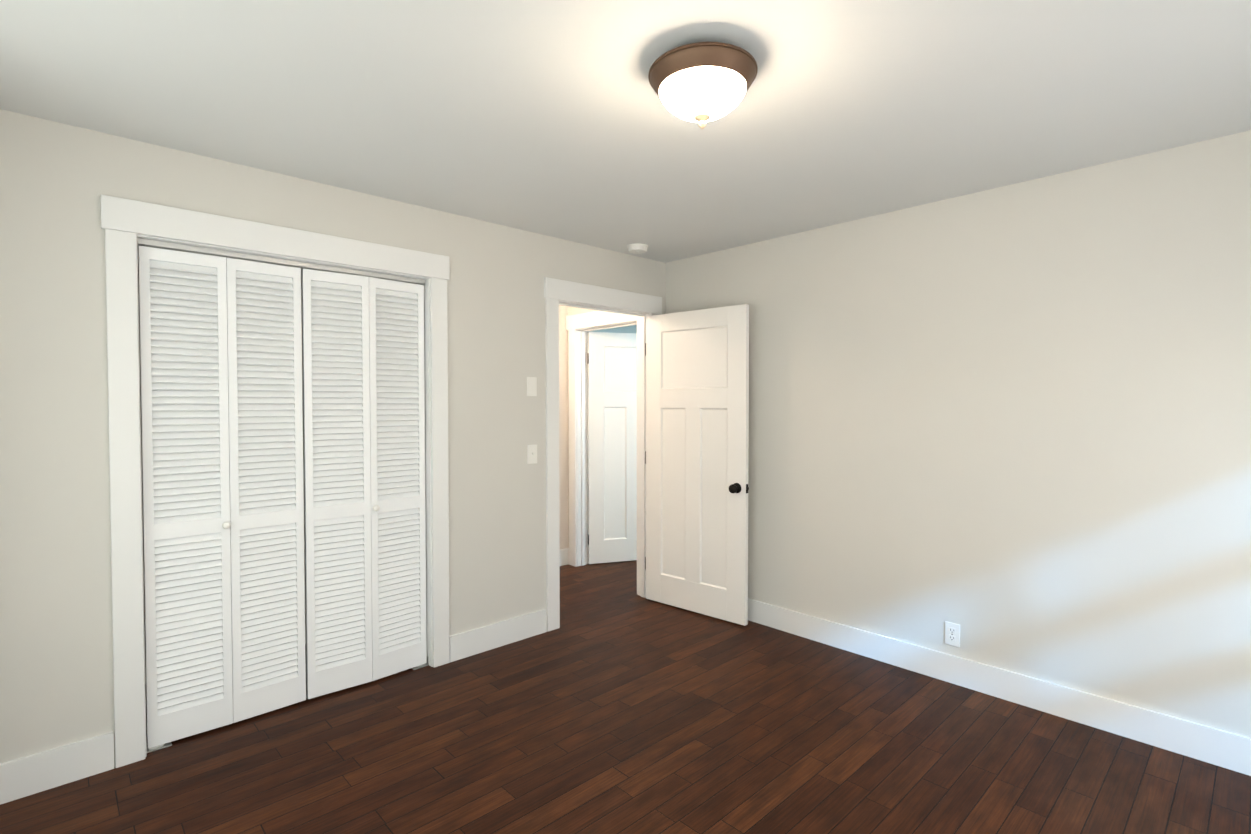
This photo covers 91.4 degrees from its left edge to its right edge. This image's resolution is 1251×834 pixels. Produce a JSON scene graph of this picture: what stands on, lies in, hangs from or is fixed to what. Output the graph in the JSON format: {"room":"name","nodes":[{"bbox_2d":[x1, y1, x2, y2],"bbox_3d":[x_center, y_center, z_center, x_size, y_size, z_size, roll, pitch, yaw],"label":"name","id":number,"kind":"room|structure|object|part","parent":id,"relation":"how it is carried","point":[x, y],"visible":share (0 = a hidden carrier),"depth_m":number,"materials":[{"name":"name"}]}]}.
{"room":"empty bedroom","nodes":[
{"label":"empty bedroom","id":0,"kind":"room"},
{"bbox_2d":[137,245,334,683],"bbox_3d":[-1.878,0.122,3.145,1.780,2.440,0.784,-1,2,-43],"label":"wall","id":1,"kind":"structure","parent":0,"point":[141,445],"depth_m":3.10,"materials":[{"name":"paint"}]},
{"bbox_2d":[0,109,665,766],"bbox_3d":[-1.139,0.120,3.225,3.836,2.440,0.116,-1,2,-43],"label":"wall","id":2,"kind":"structure","parent":0,"point":[56,627],"depth_m":2.33,"materials":[{"name":"paint"}]},
{"bbox_2d":[0,732,113,804],"bbox_3d":[-2.182,1.294,2.176,0.550,0.140,0.015,-1,2,-43],"label":"baseboard","id":3,"kind":"structure","parent":2,"relation":"attached to","point":[94,756],"depth_m":2.25,"materials":[{"name":"paint"}]},
{"bbox_2d":[100,194,449,767],"bbox_3d":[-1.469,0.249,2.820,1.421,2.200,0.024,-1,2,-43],"label":"door frame","id":4,"kind":"structure","parent":2,"relation":"attached to","point":[124,222],"depth_m":2.40,"materials":[{"name":"paint"}]},
{"bbox_2d":[137,238,424,284],"bbox_3d":[-1.515,-0.711,2.848,1.201,0.022,0.032,-1,2,-43],"label":"door track","id":5,"kind":"object","parent":2,"relation":"attached to","point":[203,250],"depth_m":2.75,"materials":[{"name":"silver metal"}]},
{"bbox_2d":[138,246,426,747],"bbox_3d":[-1.509,0.322,2.865,1.190,2.028,0.047,-1,2,-43],"label":"closet door","id":6,"kind":"structure","parent":2,"relation":"in","point":[226,419],"depth_m":2.77,"materials":[{"name":"paint"}]},
{"bbox_2d":[222,505,379,528],"bbox_3d":[-1.485,0.461,2.843,0.670,0.033,0.044,-1,2,-43],"label":"door knob","id":7,"kind":"object","parent":6,"relation":"attached to","point":[226,525],"visible":0.98,"depth_m":2.62,"materials":[{"name":"plastic"}]},
{"bbox_2d":[144,244,428,752],"bbox_3d":[-1.514,0.322,2.871,1.205,2.052,0.050,-1,2,-43],"label":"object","id":8,"kind":"structure","parent":2,"relation":"in","point":[158,747],"depth_m":2.51,"materials":[{"name":"silver metal"}]},
{"bbox_2d":[450,609,546,661],"bbox_3d":[-0.727,1.263,3.552,0.645,0.140,0.015,-1,2,-43],"label":"baseboard","id":9,"kind":"structure","parent":2,"relation":"attached to","point":[485,638],"depth_m":3.53,"materials":[{"name":"paint"}]},
{"bbox_2d":[527,444,536,463],"bbox_3d":[-0.559,0.225,3.684,0.070,0.115,0.018,-1,2,-43],"label":"light switch","id":10,"kind":"object","parent":2,"relation":"attached to","point":[531,454],"visible":1,"depth_m":3.68,"materials":[{"name":"plastic"}]},
{"bbox_2d":[527,377,536,395],"bbox_3d":[-0.563,-0.183,3.676,0.070,0.115,0.011,-1,2,-43],"label":"light switch","id":11,"kind":"object","parent":2,"relation":"attached to","point":[531,386],"visible":1,"depth_m":3.67,"materials":[{"name":"plastic"}]},
{"bbox_2d":[544,277,661,630],"bbox_3d":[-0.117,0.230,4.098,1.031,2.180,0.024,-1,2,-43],"label":"door frame","id":12,"kind":"structure","parent":2,"relation":"attached to","point":[555,290],"depth_m":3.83,"materials":[{"name":"paint"}]},
{"bbox_2d":[645,304,748,625],"bbox_3d":[0.447,0.300,4.117,0.865,2.020,0.167,1,2,42],"label":"door leaf","id":13,"kind":"structure","parent":2,"relation":"in","point":[697,404],"depth_m":4.06,"materials":[{"name":"paint"}]},
{"bbox_3d":[0.447,0.295,4.117,0.865,1.654,0.167,1,2,42],"label":"door hardware","id":14,"kind":"part","parent":13,"relation":"part of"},
{"bbox_2d":[559,305,567,549],"bbox_3d":[-1.131,0.083,4.829,1.620,2.440,0.116,-1,2,-43],"label":"wall","id":15,"kind":"structure","parent":0,"point":[563,434],"depth_m":5.31,"materials":[{"name":"paint"}]},
{"bbox_2d":[560,548,568,565],"bbox_3d":[-1.047,1.233,4.839,1.520,0.140,0.025,-1,2,-43],"label":"baseboard","id":16,"kind":"structure","parent":15,"relation":"attached to","point":[564,553],"depth_m":5.32,"materials":[{"name":"paint"}]},
{"bbox_2d":[587,332,636,563],"bbox_3d":[0.047,0.270,5.431,0.855,2.020,0.168,0,1,-17],"label":"door leaf","id":17,"kind":"structure","parent":15,"relation":"in","point":[612,449],"depth_m":5.37,"materials":[{"name":"paint"}]},
{"bbox_3d":[0.047,0.280,5.431,0.855,1.684,0.167,0,1,-17],"label":"hall door hardware","id":18,"kind":"part","parent":17,"relation":"part of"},
{"bbox_2d":[588,325,636,332],"bbox_3d":[0.211,0.085,4.766,0.012,2.440,3.900,-1,2,-43],"label":"wall","id":19,"kind":"structure","parent":0,"point":[629,329],"depth_m":4.98,"materials":[{"name":"paint"}]},
{"bbox_2d":[0,560,1250,833],"bbox_3d":[0.628,1.372,3.580,7.420,0.080,6.440,-1,2,-43],"label":"floor","id":20,"kind":"structure","parent":0,"point":[614,702],"depth_m":2.43,"materials":[{"name":"brown wood"}]},
{"bbox_2d":[0,0,1250,262],"bbox_3d":[0.628,-1.157,3.522,7.420,0.100,6.440,-1,2,-43],"label":"ceiling","id":21,"kind":"structure","parent":0,"point":[556,118],"depth_m":2.04,"materials":[{"name":"paint"}]},
{"bbox_2d":[627,243,647,253],"bbox_3d":[0.079,-1.097,3.995,0.138,0.041,0.138,-1,2,-43],"label":"smoke detector","id":22,"kind":"object","parent":21,"relation":"attached to","point":[637,248],"visible":1,"depth_m":3.95,"materials":[{"name":"plastic"}]},
{"bbox_2d":[648,42,757,128],"bbox_3d":[0.232,-0.968,1.839,0.325,0.201,0.325,-1,2,-43],"label":"ceiling light","id":23,"kind":"object","parent":21,"relation":"attached to","point":[702,83],"visible":1,"depth_m":1.75,"materials":[{"name":"white glass"}]},
{"bbox_3d":[0.232,-0.944,1.839,0.262,0.088,0.262,-1,2,-43],"label":"glass","id":24,"kind":"part","parent":23,"relation":"part of","materials":[{"name":"white glass"}]},
{"bbox_2d":[568,130,1250,737],"bbox_3d":[1.223,0.111,3.604,0.116,2.440,5.132,-1,2,-43],"label":"wall","id":25,"kind":"structure","parent":0,"point":[1008,428],"depth_m":2.83,"materials":[{"name":"paint"}]},
{"bbox_2d":[945,621,959,646],"bbox_3d":[1.651,1.097,3.083,0.008,0.115,0.070,-1,2,-43],"label":"outlet","id":26,"kind":"object","parent":25,"relation":"attached to","point":[955,641],"visible":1,"depth_m":3.08,"materials":[{"name":"plastic"}]},
{"bbox_2d":[748,598,1250,775],"bbox_3d":[1.558,1.272,3.170,0.030,0.140,3.710,-1,2,-43],"label":"baseboard","id":27,"kind":"structure","parent":25,"relation":"attached to","point":[1225,749],"depth_m":2.83,"materials":[{"name":"paint"}]}
]}

